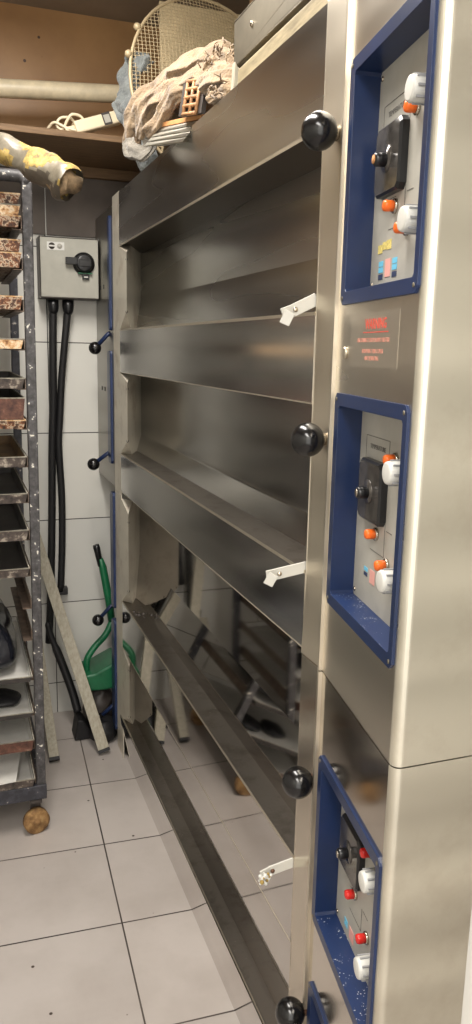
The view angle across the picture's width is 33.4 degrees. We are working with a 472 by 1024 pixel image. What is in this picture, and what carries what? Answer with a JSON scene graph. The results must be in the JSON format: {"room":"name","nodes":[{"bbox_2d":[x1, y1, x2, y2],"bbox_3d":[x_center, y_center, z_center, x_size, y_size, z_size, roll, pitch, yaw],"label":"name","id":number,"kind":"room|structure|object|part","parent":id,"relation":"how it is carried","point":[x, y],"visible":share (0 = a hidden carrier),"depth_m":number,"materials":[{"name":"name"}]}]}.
{"room":"commercial kitchen","nodes":[
{"label":"commercial kitchen","id":0,"kind":"room"},
{"bbox_2d":[0,163,128,712],"bbox_3d":[-0.751,-0.473,3.066,3.300,2.660,0.100,-3,12,-19],"label":"wall","id":1,"kind":"structure","parent":0,"point":[87,491],"depth_m":3.12,"materials":[{"name":"tile"}]},
{"bbox_2d":[0,166,128,237],"bbox_3d":[-0.719,-1.135,2.878,3.100,0.225,0.008,-3,12,-19],"label":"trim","id":2,"kind":"structure","parent":1,"relation":"attached to","point":[76,216],"depth_m":2.92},
{"bbox_2d":[56,300,73,594],"bbox_3d":[-0.668,-0.229,3.055,0.108,1.150,0.056,5,12,19],"label":"power cable","id":3,"kind":"object","parent":1,"relation":"attached to","point":[67,305],"visible":0.98,"depth_m":3.03,"materials":[{"name":"black rubber"}]},
{"bbox_2d":[36,235,98,300],"bbox_3d":[-0.619,-0.896,2.898,0.214,0.218,0.132,-3,12,-19],"label":"switch box","id":4,"kind":"object","parent":1,"relation":"attached to","point":[67,267],"visible":1,"depth_m":2.86,"materials":[{"name":"metal"}]},
{"bbox_2d":[45,299,58,643],"bbox_3d":[-0.716,-0.127,3.052,0.093,1.351,0.048,4,12,14],"label":"power cable","id":5,"kind":"object","parent":4,"relation":"hanging from","point":[52,304],"visible":0.82,"depth_m":3.02,"materials":[{"name":"black rubber"}]},
{"bbox_2d":[65,252,94,274],"bbox_3d":[-0.567,-0.906,2.861,0.108,0.080,0.032,-3,12,-19],"label":"switch","id":6,"kind":"object","parent":4,"relation":"attached to","point":[76,263],"depth_m":2.86,"materials":[{"name":"black plastic"}]},
{"bbox_2d":[0,2,159,135],"bbox_3d":[-0.710,-1.529,2.796,3.100,0.480,0.010,-3,12,-19],"label":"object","id":7,"kind":"structure","parent":1,"relation":"attached to","point":[42,44],"depth_m":2.81,"materials":[{"name":"brown wood"}]},
{"bbox_2d":[0,111,160,181],"bbox_3d":[-0.621,-1.257,2.659,2.850,0.142,0.412,-3,12,-19],"label":"wall shelf","id":8,"kind":"object","parent":1,"relation":"attached to","point":[95,156],"depth_m":2.57,"materials":[{"name":"brown wood"}]},
{"bbox_3d":[-0.486,-1.252,2.523,0.239,0.092,0.054,-4,13,-23],"label":"power strip","id":9,"kind":"part","parent":8,"relation":"part of","materials":[{"name":"white plastic"}]},
{"bbox_3d":[-0.449,-1.256,2.537,0.160,0.088,0.051,-4,13,-24],"label":"casing","id":10,"kind":"part","parent":8,"relation":"part of","materials":[{"name":"white plastic"}]},
{"bbox_2d":[0,0,249,26],"bbox_3d":[0.035,-1.380,0.706,3.300,0.100,4.620,-3,12,-19],"label":"ceiling","id":11,"kind":"structure","parent":0,"point":[133,11],"depth_m":2.73,"materials":[{"name":"paint"}]},
{"bbox_2d":[0,709,264,1023],"bbox_3d":[-0.022,1.323,1.262,3.300,0.100,4.620,-3,12,-19],"label":"floor","id":12,"kind":"structure","parent":0,"point":[98,923],"depth_m":2.12,"materials":[{"name":"tile"}]},
{"bbox_2d":[0,168,49,833],"bbox_3d":[-0.912,0.004,2.465,0.535,1.960,0.603,-3,12,-19],"label":"rack","id":13,"kind":"object","parent":12,"relation":"on","point":[36,819],"visible":0.54,"depth_m":2.32,"materials":[{"name":"metal"}]},
{"bbox_2d":[0,214,20,238],"bbox_3d":[-0.879,-0.820,2.281,0.448,0.029,0.568,-3,12,-19],"label":"baking tray","id":14,"kind":"object","parent":13,"relation":"on","point":[7,222],"visible":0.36,"depth_m":2.09,"materials":[{"name":"brown metal"}]},
{"bbox_2d":[0,203,20,214],"bbox_3d":[-0.878,-0.847,2.275,0.448,0.029,0.568,-3,12,-19],"label":"baking tray","id":15,"kind":"object","parent":14,"relation":"on","point":[5,208],"visible":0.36,"depth_m":2.08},
{"bbox_2d":[0,192,19,203],"bbox_3d":[-0.878,-0.875,2.270,0.448,0.029,0.568,-3,12,-19],"label":"baking tray","id":16,"kind":"object","parent":15,"relation":"on","point":[5,197],"visible":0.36,"depth_m":2.08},
{"bbox_2d":[0,251,21,281],"bbox_3d":[-0.882,-0.723,2.301,0.448,0.039,0.568,-3,12,-19],"label":"baking tray","id":17,"kind":"object","parent":13,"relation":"on","point":[9,261],"visible":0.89,"depth_m":2.11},
{"bbox_2d":[0,238,20,251],"bbox_3d":[-0.881,-0.762,2.293,0.448,0.036,0.568,-3,12,-19],"label":"baking tray","id":18,"kind":"object","parent":17,"relation":"on","point":[6,245],"visible":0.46,"depth_m":2.10,"materials":[{"name":"brown metal"}]},
{"bbox_2d":[0,295,22,315],"bbox_3d":[-0.885,-0.614,2.323,0.448,0.036,0.568,-3,12,-19],"label":"baking tray","id":19,"kind":"object","parent":13,"relation":"on","point":[8,303],"visible":0.93,"depth_m":2.13,"materials":[{"name":"brown metal"}]},
{"bbox_2d":[0,338,23,348],"bbox_3d":[-0.888,-0.507,2.345,0.448,0.028,0.568,-3,12,-19],"label":"baking tray","id":20,"kind":"object","parent":13,"relation":"on","point":[5,343],"visible":1,"depth_m":2.15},
{"bbox_2d":[0,371,24,388],"bbox_3d":[-0.891,-0.402,2.366,0.448,0.030,0.568,-3,12,-19],"label":"baking tray","id":21,"kind":"object","parent":13,"relation":"on","point":[8,379],"visible":1,"depth_m":2.18,"materials":[{"name":"metal"}]},
{"bbox_2d":[0,417,25,428],"bbox_3d":[-0.894,-0.290,2.389,0.448,0.026,0.568,-3,12,-19],"label":"baking tray","id":22,"kind":"object","parent":13,"relation":"on","point":[4,424],"visible":0.36,"depth_m":2.19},
{"bbox_2d":[0,388,24,419],"bbox_3d":[-0.893,-0.334,2.380,0.448,0.062,0.568,-3,12,-19],"label":"baking tray","id":23,"kind":"object","parent":22,"relation":"on","point":[12,402],"visible":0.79,"depth_m":2.19,"materials":[{"name":"brown metal"}]},
{"bbox_2d":[0,435,26,467],"bbox_3d":[-0.897,-0.187,2.409,0.448,0.031,0.568,-3,12,-19],"label":"baking tray","id":24,"kind":"object","parent":13,"relation":"on","point":[11,453],"visible":1,"depth_m":2.44,"materials":[{"name":"metal"}]},
{"bbox_2d":[0,467,27,503],"bbox_3d":[-0.900,-0.085,2.430,0.448,0.030,0.568,-3,12,-19],"label":"baking tray","id":25,"kind":"object","parent":13,"relation":"on","point":[12,489],"visible":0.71,"depth_m":2.44,"materials":[{"name":"black metal"}]},
{"bbox_2d":[0,503,28,541],"bbox_3d":[-0.903,0.022,2.452,0.448,0.034,0.568,-3,12,-19],"label":"baking tray","id":26,"kind":"object","parent":13,"relation":"on","point":[13,526],"visible":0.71,"depth_m":2.44,"materials":[{"name":"metal"}]},
{"bbox_2d":[0,541,29,578],"bbox_3d":[-0.906,0.131,2.474,0.448,0.029,0.568,-3,12,-19],"label":"baking tray","id":27,"kind":"object","parent":13,"relation":"on","point":[13,560],"visible":0.64,"depth_m":2.44,"materials":[{"name":"metal"}]},
{"bbox_2d":[0,616,32,684],"bbox_3d":[-0.915,0.456,2.540,0.448,0.020,0.568,-3,12,-19],"label":"baking tray","id":28,"kind":"object","parent":13,"relation":"on","point":[19,671],"visible":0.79,"depth_m":2.46,"materials":[{"name":"silver metal"}]},
{"bbox_2d":[0,598,15,666],"bbox_3d":[-0.890,0.369,2.500,0.356,0.169,0.451,-3,12,-19],"label":"plastic bag","id":29,"kind":"object","parent":28,"relation":"on","point":[7,635],"visible":1,"depth_m":2.38,"materials":[{"name":"black plastic"}]},
{"bbox_2d":[0,717,33,754],"bbox_3d":[-0.920,0.667,2.583,0.448,0.040,0.568,-3,12,-19],"label":"baking tray","id":30,"kind":"object","parent":13,"relation":"on","point":[16,735],"visible":0.36,"depth_m":2.48,"materials":[{"name":"silver metal"}]},
{"bbox_2d":[0,682,33,720],"bbox_3d":[-0.918,0.569,2.563,0.448,0.020,0.568,-3,12,-19],"label":"baking tray","id":31,"kind":"object","parent":13,"relation":"on","point":[23,708],"visible":0.36,"depth_m":2.44,"materials":[{"name":"silver metal"}]},
{"bbox_2d":[0,688,20,706],"bbox_3d":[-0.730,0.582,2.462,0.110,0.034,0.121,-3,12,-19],"label":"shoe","id":32,"kind":"object","parent":31,"relation":"on","point":[8,697],"visible":1,"depth_m":2.44,"materials":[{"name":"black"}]},
{"bbox_2d":[0,751,34,790],"bbox_3d":[-0.924,0.789,2.608,0.448,0.030,0.568,-3,12,-19],"label":"baking tray","id":33,"kind":"object","parent":13,"relation":"on","point":[25,774],"visible":0.36,"depth_m":2.48,"materials":[{"name":"silver metal"}]},
{"bbox_2d":[0,752,19,784],"bbox_3d":[-0.890,0.790,2.487,0.430,0.039,0.330,-3,12,-19],"label":"paper sheet","id":34,"kind":"object","parent":33,"relation":"in","point":[9,763],"visible":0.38,"depth_m":2.46,"materials":[{"name":"white paper"}]},
{"bbox_3d":[-0.774,-0.107,2.800,0.039,1.810,0.027,-3,12,-19],"label":"post","id":35,"kind":"part","parent":13,"relation":"part of","materials":[{"name":"metal"}]},
{"bbox_3d":[-0.935,0.825,2.636,0.522,0.048,0.596,-3,12,-19],"label":"frame","id":36,"kind":"part","parent":13,"relation":"part of","materials":[{"name":"paint"}]},
{"bbox_3d":[-0.586,0.003,2.284,0.039,1.810,0.027,-3,12,-19],"label":"post","id":37,"kind":"part","parent":13,"relation":"part of","materials":[{"name":"metal"}]},
{"bbox_2d":[0,134,81,199],"bbox_3d":[-0.703,-0.895,1.981,0.672,0.214,0.137,3,12,9],"label":"tube","id":38,"kind":"object","parent":13,"relation":"on","point":[43,168],"visible":1,"depth_m":1.91,"materials":[{"name":"yellow plastic"}]},
{"bbox_2d":[42,641,59,761],"bbox_3d":[-0.734,0.705,3.027,0.039,0.362,0.407,-3,12,-21],"label":"wooden plank","id":39,"kind":"object","parent":12,"relation":"on","point":[52,746],"visible":0.56,"depth_m":2.96,"materials":[{"name":"brown wood"}]},
{"bbox_2d":[45,621,90,739],"bbox_3d":[-0.645,0.657,3.102,0.102,0.430,0.242,-10,16,-43],"label":"broom","id":40,"kind":"object","parent":12,"relation":"on","point":[80,723],"visible":0.99,"depth_m":3.10,"materials":[{"name":"black plastic"}]},
{"bbox_3d":[-0.679,0.615,3.111,0.176,0.351,0.043,9,14,32],"label":"handle","id":41,"kind":"part","parent":40,"relation":"part of","materials":[{"name":"black plastic"}]},
{"bbox_2d":[40,534,109,753],"bbox_3d":[-0.644,0.489,3.019,0.466,0.796,0.048,12,16,42],"label":"wooden plank","id":42,"kind":"object","parent":12,"relation":"on","point":[85,692],"visible":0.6,"depth_m":3.00,"materials":[{"name":"brown wood"}]},
{"bbox_2d":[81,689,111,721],"bbox_3d":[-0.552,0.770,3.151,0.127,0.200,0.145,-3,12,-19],"label":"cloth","id":43,"kind":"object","parent":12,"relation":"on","point":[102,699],"visible":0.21,"depth_m":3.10,"materials":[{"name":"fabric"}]},
{"bbox_2d":[82,544,114,690],"bbox_3d":[-0.536,0.407,3.083,0.159,0.558,0.160,-3,12,-19],"label":"dustpan","id":44,"kind":"object","parent":43,"relation":"on","point":[98,668],"visible":0.73,"depth_m":3.08,"materials":[{"name":"green plastic"}]},
{"bbox_3d":[-0.513,0.314,3.112,0.068,0.275,0.032,0,12,-4],"label":"handle","id":45,"kind":"part","parent":44,"relation":"part of","materials":[{"name":"green plastic"}]},
{"bbox_2d":[87,714,117,741],"bbox_3d":[-0.523,0.847,3.069,0.120,0.084,0.144,-3,12,-19],"label":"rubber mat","id":46,"kind":"object","parent":12,"relation":"on","point":[110,732],"visible":0.44,"depth_m":3.04,"materials":[{"name":"black rubber"}]},
{"bbox_2d":[92,489,471,1023],"bbox_3d":[0.295,0.551,2.314,1.128,1.000,2.331,-3,12,-19],"label":"oven","id":47,"kind":"object","parent":12,"relation":"on","point":[336,877],"visible":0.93,"depth_m":1.59,"materials":[{"name":"metal"}]},
{"bbox_3d":[-0.529,0.414,3.011,0.045,0.045,0.045,-3,12,-19],"label":"ball knob","id":48,"kind":"part","parent":47,"relation":"part of","materials":[{"name":"black plastic"}]},
{"bbox_3d":[-0.503,0.778,3.090,0.066,0.059,0.017,-1,12,-11],"label":"lever arm","id":49,"kind":"part","parent":47,"relation":"part of","materials":[{"name":"blue metal"}]},
{"bbox_3d":[-0.493,0.377,3.008,0.063,0.064,0.017,-1,12,-11],"label":"lever arm","id":50,"kind":"part","parent":47,"relation":"part of","materials":[{"name":"blue metal"}]},
{"bbox_3d":[-0.446,0.141,2.908,0.029,0.435,0.057,-3,12,-19],"label":"control panel","id":51,"kind":"part","parent":47,"relation":"part of","materials":[{"name":"blue metal"}]},
{"bbox_3d":[-0.456,0.618,3.007,0.029,0.440,0.057,-3,12,-19],"label":"control panel","id":52,"kind":"part","parent":47,"relation":"part of","materials":[{"name":"blue metal"}]},
{"bbox_2d":[133,610,147,617],"bbox_3d":[-0.319,0.346,2.671,0.056,0.013,0.086,-3,12,-19],"label":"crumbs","id":53,"kind":"object","parent":47,"relation":"on","point":[143,613],"visible":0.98,"depth_m":2.66,"materials":[{"name":"food"}]},
{"bbox_3d":[-0.164,0.988,2.235,0.020,0.159,1.560,-3,12,-19],"label":"kick panel","id":54,"kind":"part","parent":47,"relation":"part of","materials":[{"name":"metal"}]},
{"bbox_3d":[-0.148,0.909,2.224,0.043,0.005,1.560,-3,12,-19],"label":"sill","id":55,"kind":"part","parent":47,"relation":"part of","materials":[{"name":"metal"}]},
{"bbox_3d":[-0.144,0.553,2.128,0.021,0.176,1.520,-3,12,-19],"label":"rail","id":56,"kind":"part","parent":47,"relation":"part of","materials":[{"name":"metal"}]},
{"bbox_3d":[-0.133,0.463,2.134,0.056,0.005,1.560,-3,12,-19],"label":"sill","id":57,"kind":"part","parent":47,"relation":"part of","materials":[{"name":"metal"}]},
{"bbox_3d":[-0.116,0.775,2.176,0.006,0.296,1.542,-3,12,-19],"label":"oven door","id":58,"kind":"part","parent":47,"relation":"part of","materials":[{"name":"metal"}]},
{"bbox_3d":[-0.097,0.271,2.139,0.040,0.389,1.660,-3,12,-19],"label":"oven door","id":59,"kind":"part","parent":47,"relation":"part of","materials":[{"name":"metal"}]},
{"bbox_2d":[87,0,471,767],"bbox_3d":[0.313,-0.453,2.114,1.131,1.043,2.346,-3,12,-19],"label":"oven","id":60,"kind":"object","parent":47,"relation":"on","point":[283,346],"depth_m":1.18,"materials":[{"name":"metal"}]},
{"bbox_3d":[-0.524,-0.176,2.887,0.045,0.045,0.045,-3,12,-19],"label":"ball knob","id":61,"kind":"part","parent":60,"relation":"part of","materials":[{"name":"black plastic"}]},
{"bbox_3d":[-0.504,-0.586,2.807,0.045,0.045,0.045,-3,12,-19],"label":"ball knob","id":62,"kind":"part","parent":60,"relation":"part of","materials":[{"name":"black plastic"}]},
{"bbox_3d":[-0.483,-0.206,2.888,0.068,0.056,0.017,-1,12,-12],"label":"lever arm","id":63,"kind":"part","parent":60,"relation":"part of","materials":[{"name":"blue metal"}]},
{"bbox_3d":[-0.468,-0.618,2.797,0.062,0.060,0.019,1,12,-2],"label":"lever arm","id":64,"kind":"part","parent":60,"relation":"part of","materials":[{"name":"blue metal"}]},
{"bbox_3d":[-0.429,-0.824,2.721,0.029,0.380,0.035,-3,12,-19],"label":"control panel","id":65,"kind":"part","parent":60,"relation":"part of","materials":[{"name":"blue metal"}]},
{"bbox_3d":[-0.442,-0.376,2.824,0.029,0.400,0.057,-3,12,-19],"label":"control panel","id":66,"kind":"part","parent":60,"relation":"part of","materials":[{"name":"blue metal"}]},
{"bbox_2d":[113,48,156,168],"bbox_3d":[-0.296,-1.171,2.287,0.106,0.342,0.159,-3,12,-19],"label":"rag","id":67,"kind":"object","parent":60,"relation":"on","point":[124,98],"visible":0.45,"depth_m":2.28,"materials":[{"name":"grey fabric"}]},
{"bbox_3d":[-0.122,-0.892,1.850,0.090,0.072,0.224,-9,15,-40],"label":"aluminium slats","id":68,"kind":"part","parent":60,"relation":"part of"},
{"bbox_2d":[121,37,238,163],"bbox_3d":[-0.082,-0.966,1.842,0.214,0.224,0.675,-5,13,-26],"label":"towel","id":69,"kind":"object","parent":60,"relation":"on","point":[158,101],"visible":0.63,"depth_m":1.86,"materials":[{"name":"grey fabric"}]},
{"bbox_2d":[125,0,238,153],"bbox_3d":[-0.077,-1.284,2.404,0.560,0.548,0.095,-7,14,-33],"label":"guard","id":70,"kind":"object","parent":60,"relation":"on","point":[138,27],"visible":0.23,"depth_m":2.31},
{"bbox_3d":[-0.114,-0.916,1.841,0.056,0.044,0.223,-6,14,-32],"label":"cardboard strip","id":71,"kind":"part","parent":60,"relation":"part of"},
{"bbox_2d":[179,77,206,116],"bbox_3d":[-0.097,-0.921,1.749,0.039,0.087,0.099,-7,14,-36],"label":"holder","id":72,"kind":"object","parent":60,"relation":"on","point":[193,102],"visible":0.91,"depth_m":1.74,"materials":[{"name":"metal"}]},
{"bbox_2d":[159,1,239,151],"bbox_3d":[-0.021,-1.321,2.560,0.460,0.568,0.061,-3,12,-19],"label":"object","id":73,"kind":"object","parent":60,"relation":"on","point":[160,2],"visible":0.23,"depth_m":2.48,"materials":[{"name":"grey metal"}]},
{"bbox_3d":[-0.115,-0.056,2.030,0.071,0.005,1.560,-3,12,-19],"label":"sill","id":74,"kind":"part","parent":60,"relation":"part of","materials":[{"name":"metal"}]},
{"bbox_3d":[-0.133,0.013,2.017,0.021,0.134,1.520,-3,12,-19],"label":"rail","id":75,"kind":"part","parent":60,"relation":"part of","materials":[{"name":"metal"}]},
{"bbox_3d":[-0.106,-0.463,1.947,0.071,0.005,1.560,-3,12,-19],"label":"sill","id":76,"kind":"part","parent":60,"relation":"part of","materials":[{"name":"metal"}]},
{"bbox_3d":[-0.124,-0.390,1.934,0.021,0.141,1.520,-3,12,-19],"label":"rail","id":77,"kind":"part","parent":60,"relation":"part of","materials":[{"name":"metal"}]},
{"bbox_3d":[-0.085,-0.816,1.933,0.136,0.168,1.660,-3,12,-19],"label":"panel","id":78,"kind":"part","parent":60,"relation":"part of","materials":[{"name":"metal"}]},
{"bbox_3d":[-0.079,-0.205,2.067,0.042,0.291,1.702,-3,12,-19],"label":"oven door","id":79,"kind":"part","parent":60,"relation":"part of","materials":[{"name":"metal"}]},
{"bbox_3d":[-0.070,-0.606,1.985,0.042,0.281,1.702,-3,12,-19],"label":"oven door","id":80,"kind":"part","parent":60,"relation":"part of","materials":[{"name":"metal"}]},
{"bbox_2d":[231,62,239,89],"bbox_3d":[0.011,-0.848,1.542,0.042,0.057,0.017,-3,12,-19],"label":"wood offcut","id":81,"kind":"object","parent":60,"relation":"on","point":[234,80],"visible":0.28,"depth_m":1.53,"materials":[{"name":"beige wood"}]},
{"bbox_2d":[238,0,327,83],"bbox_3d":[0.100,-0.794,1.335,0.058,0.038,0.415,-3,12,-19],"label":"batten","id":82,"kind":"object","parent":60,"relation":"on","point":[313,6],"visible":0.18,"depth_m":1.31,"materials":[{"name":"beige wood"}]},
{"bbox_2d":[234,0,310,67],"bbox_3d":[0.160,-0.840,1.182,0.071,0.083,0.800,-3,12,-19],"label":"channel","id":83,"kind":"object","parent":82,"relation":"on","point":[261,20],"visible":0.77,"depth_m":1.42,"materials":[{"name":"silver metal"}]},
{"bbox_3d":[0.109,-0.110,1.197,0.052,0.052,0.052,-3,12,-19],"label":"ball knob","id":84,"kind":"part","parent":60,"relation":"part of","materials":[{"name":"black plastic"}]},
{"bbox_3d":[0.118,-0.538,1.110,0.052,0.052,0.052,-3,12,-19],"label":"ball knob","id":85,"kind":"part","parent":60,"relation":"part of","materials":[{"name":"black plastic"}]},
{"bbox_3d":[0.122,-0.111,1.202,0.030,0.020,0.020,-3,12,-19],"label":"handle stem","id":86,"kind":"part","parent":60,"relation":"part of","materials":[{"name":"silver metal"}]},
{"bbox_3d":[0.131,-0.539,1.115,0.030,0.020,0.020,-3,12,-19],"label":"handle stem","id":87,"kind":"part","parent":60,"relation":"part of","materials":[{"name":"silver metal"}]},
{"bbox_3d":[0.184,0.009,1.055,0.039,0.320,0.274,-1,12,-10],"label":"control panel","id":88,"kind":"part","parent":60,"relation":"part of","materials":[{"name":"blue metal"}]},
{"bbox_3d":[0.203,0.008,1.056,0.004,0.288,0.245,-1,12,-10],"label":"instrument plate","id":89,"kind":"part","parent":60,"relation":"part of","materials":[{"name":"silver metal"}]},
{"bbox_3d":[0.198,0.088,0.992,0.036,0.043,0.042,-1,12,-10],"label":"white knob","id":90,"kind":"part","parent":60,"relation":"part of","materials":[{"name":"plastic"}]},
{"bbox_3d":[0.194,-0.424,0.962,0.039,0.319,0.274,-1,12,-10],"label":"control panel","id":91,"kind":"part","parent":60,"relation":"part of","materials":[{"name":"blue metal"}]},
{"bbox_3d":[0.201,-0.047,0.965,0.036,0.043,0.042,-1,12,-10],"label":"white knob","id":92,"kind":"part","parent":60,"relation":"part of","materials":[{"name":"plastic"}]},
{"bbox_3d":[0.213,-0.424,0.963,0.004,0.285,0.245,-1,12,-10],"label":"instrument plate","id":93,"kind":"part","parent":60,"relation":"part of","materials":[{"name":"grey metal"}]},
{"bbox_3d":[0.207,-0.336,0.905,0.036,0.043,0.042,-1,12,-10],"label":"white knob","id":94,"kind":"part","parent":60,"relation":"part of","materials":[{"name":"plastic"}]},
{"bbox_3d":[0.210,-0.471,0.877,0.036,0.043,0.042,-1,12,-10],"label":"white knob","id":95,"kind":"part","parent":60,"relation":"part of","materials":[{"name":"plastic"}]},
{"bbox_3d":[0.095,0.881,1.381,0.052,0.052,0.052,-3,12,-19],"label":"ball knob","id":96,"kind":"part","parent":47,"relation":"part of","materials":[{"name":"black plastic"}]},
{"bbox_3d":[0.102,0.447,1.298,0.052,0.052,0.052,-3,12,-19],"label":"ball knob","id":97,"kind":"part","parent":47,"relation":"part of","materials":[{"name":"black plastic"}]},
{"bbox_3d":[0.163,0.986,1.256,0.039,0.320,0.274,-1,12,-10],"label":"control panel","id":98,"kind":"part","parent":47,"relation":"part of","materials":[{"name":"blue metal"}]},
{"bbox_3d":[0.173,0.564,1.167,0.039,0.302,0.278,-1,12,-10],"label":"control panel","id":99,"kind":"part","parent":47,"relation":"part of","materials":[{"name":"blue metal"}]},
{"bbox_3d":[0.192,0.565,1.168,0.004,0.268,0.249,-1,12,-10],"label":"instrument plate","id":100,"kind":"part","parent":47,"relation":"part of","materials":[{"name":"silver metal"}]},
{"bbox_3d":[0.186,0.641,1.106,0.036,0.043,0.042,-1,12,-10],"label":"white knob","id":101,"kind":"part","parent":47,"relation":"part of","materials":[{"name":"plastic"}]},
{"bbox_3d":[0.189,0.507,1.079,0.036,0.043,0.042,-1,12,-10],"label":"white knob","id":102,"kind":"part","parent":47,"relation":"part of","materials":[{"name":"plastic"}]},
{"bbox_3d":[-1.483,0.059,0.406,0.100,2.660,4.520,-3,12,-19],"label":"wall","id":103,"kind":"structure","parent":0,"visible":0},
{"bbox_2d":[0,78,143,102],"bbox_3d":[-0.693,-1.413,2.615,2.903,0.213,0.058,-3,12,-19],"label":"pipe","id":104,"kind":"object","parent":103,"relation":"attached to","point":[9,88],"visible":0.32,"depth_m":2.63,"materials":[{"name":"paint"}]}
]}

